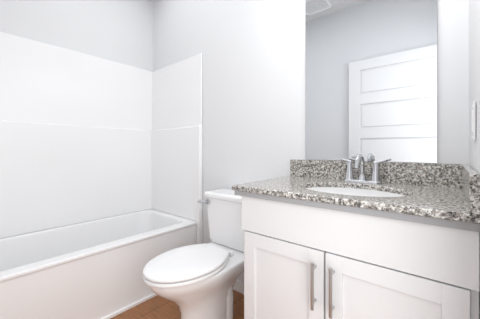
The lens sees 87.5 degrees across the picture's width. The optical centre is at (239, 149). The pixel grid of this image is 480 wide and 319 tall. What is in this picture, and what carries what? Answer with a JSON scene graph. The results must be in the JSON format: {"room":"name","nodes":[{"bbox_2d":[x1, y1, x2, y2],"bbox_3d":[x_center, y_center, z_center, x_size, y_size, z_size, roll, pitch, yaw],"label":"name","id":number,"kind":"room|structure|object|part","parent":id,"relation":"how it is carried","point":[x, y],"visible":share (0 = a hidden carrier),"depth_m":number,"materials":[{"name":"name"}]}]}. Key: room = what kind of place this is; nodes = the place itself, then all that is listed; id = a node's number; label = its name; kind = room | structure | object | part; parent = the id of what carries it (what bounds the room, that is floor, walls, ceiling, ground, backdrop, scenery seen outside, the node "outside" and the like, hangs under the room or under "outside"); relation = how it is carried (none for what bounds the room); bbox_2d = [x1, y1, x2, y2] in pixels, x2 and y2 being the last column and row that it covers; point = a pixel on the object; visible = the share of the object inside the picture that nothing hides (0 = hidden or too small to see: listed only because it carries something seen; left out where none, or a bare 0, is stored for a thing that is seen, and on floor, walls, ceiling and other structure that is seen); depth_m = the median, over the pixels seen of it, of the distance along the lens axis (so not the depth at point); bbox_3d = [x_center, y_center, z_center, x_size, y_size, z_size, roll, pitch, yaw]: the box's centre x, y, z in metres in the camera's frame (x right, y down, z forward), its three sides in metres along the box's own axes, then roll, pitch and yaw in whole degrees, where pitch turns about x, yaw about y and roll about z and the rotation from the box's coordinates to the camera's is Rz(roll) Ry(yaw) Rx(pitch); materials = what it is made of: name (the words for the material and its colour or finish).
{"room":"bathroom","nodes":[
{"label":"bathroom","id":0,"kind":"room"},
{"bbox_2d":[0,0,152,70],"bbox_3d":[-1.464,-0.277,2.091,0.120,2.680,1.550,0,0,40],"label":"wall","id":1,"kind":"structure","parent":0,"point":[119,31],"depth_m":2.19,"materials":[{"name":"white paint"}]},
{"bbox_2d":[111,290,243,318],"bbox_3d":[-0.473,1.113,1.262,2.706,0.100,1.790,0,0,40],"label":"floor","id":2,"kind":"structure","parent":0,"point":[157,307],"depth_m":1.66,"materials":[{"name":"brown wood"}]},
{"bbox_2d":[0,32,202,318],"bbox_3d":[-1.115,0.120,1.799,0.788,1.885,1.546,0,0,40],"label":"bathtub","id":3,"kind":"object","parent":2,"relation":"on","point":[100,180],"visible":0.83,"depth_m":2.01,"materials":[{"name":"white plastic"}]},
{"bbox_2d":[101,293,156,318],"bbox_3d":[-0.836,1.053,1.570,0.022,0.020,1.476,0,0,40],"label":"baseboard","id":4,"kind":"structure","parent":3,"relation":"attached to","point":[124,309],"depth_m":1.67,"materials":[{"name":"white paint"}]},
{"bbox_2d":[143,189,243,318],"bbox_3d":[-0.179,0.680,1.503,0.593,0.765,0.797,0,0,40],"label":"toilet","id":5,"kind":"object","parent":2,"relation":"on","point":[196,281],"visible":0.85,"depth_m":1.42,"materials":[{"name":"white ceramic"}]},
{"bbox_3d":[-0.294,0.645,1.403,0.374,0.022,0.495,0,0,40],"label":"seat","id":6,"kind":"part","parent":5,"relation":"part of","materials":[{"name":"white plastic"}]},
{"bbox_3d":[-0.294,0.617,1.403,0.374,0.028,0.495,0,0,40],"label":"lid","id":7,"kind":"part","parent":5,"relation":"part of","materials":[{"name":"white plastic"}]},
{"bbox_3d":[-0.260,0.368,1.790,0.100,0.038,0.042,0,0,40],"label":"lever","id":8,"kind":"part","parent":5,"relation":"part of","materials":[{"name":"silver metal"}]},
{"bbox_3d":[-0.018,0.319,1.732,0.474,0.042,0.213,0,0,40],"label":"tank lid","id":9,"kind":"part","parent":5,"relation":"part of","materials":[{"name":"white ceramic"}]},
{"bbox_3d":[-0.015,0.499,1.735,0.458,0.320,0.197,0,0,40],"label":"tank","id":10,"kind":"part","parent":5,"relation":"part of","materials":[{"name":"white ceramic"}]},
{"bbox_2d":[232,154,479,318],"bbox_3d":[0.459,0.540,1.106,0.832,1.045,0.590,0,0,40],"label":"bathroom vanity","id":11,"kind":"object","parent":2,"relation":"on","point":[359,237],"visible":1,"depth_m":0.87,"materials":[{"name":"white paint"}]},
{"bbox_2d":[232,159,479,223],"bbox_3d":[0.465,0.123,1.112,0.832,0.125,0.573,0,0,40],"label":"countertop","id":12,"kind":"structure","parent":11,"relation":"on","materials":[{"name":"stone"}]},
{"bbox_2d":[340,154,386,183],"bbox_3d":[0.590,0.090,1.231,0.212,0.145,0.136,0,0,40],"label":"faucet","id":13,"kind":"object","parent":12,"relation":"on","point":[349,178],"depth_m":1.24,"materials":[{"name":"silver metal"}]},
{"bbox_2d":[153,0,467,281],"bbox_3d":[0.063,-0.277,1.903,2.706,2.680,0.120,0,0,40],"label":"wall","id":14,"kind":"structure","parent":0,"point":[253,52],"depth_m":1.78,"materials":[{"name":"white paint"}]},
{"bbox_2d":[233,280,243,293],"bbox_3d":[0.019,1.020,1.853,0.878,0.085,0.012,0,0,40],"label":"baseboard","id":15,"kind":"structure","parent":14,"relation":"attached to","point":[238,286],"depth_m":1.86,"materials":[{"name":"white paint"}]},
{"bbox_2d":[306,0,436,162],"bbox_3d":[0.645,-0.564,1.331,0.632,1.246,0.005,0,0,40],"label":"mirror","id":16,"kind":"object","parent":14,"relation":"attached to","point":[371,80],"visible":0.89,"depth_m":1.29,"materials":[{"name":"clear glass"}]},
{"bbox_2d":[468,0,479,318],"bbox_3d":[0.519,-0.277,0.432,0.120,2.680,1.550,0,0,40],"label":"wall","id":17,"kind":"structure","parent":0,"point":[474,68],"depth_m":0.80,"materials":[{"name":"white paint"}]},
{"bbox_2d":[471,101,475,140],"bbox_3d":[0.716,-0.087,0.770,0.008,0.116,0.072,0,0,40],"label":"light switch","id":18,"kind":"object","parent":17,"relation":"attached to","point":[473,121],"visible":1,"depth_m":0.74,"materials":[{"name":"white plastic"}]}
]}

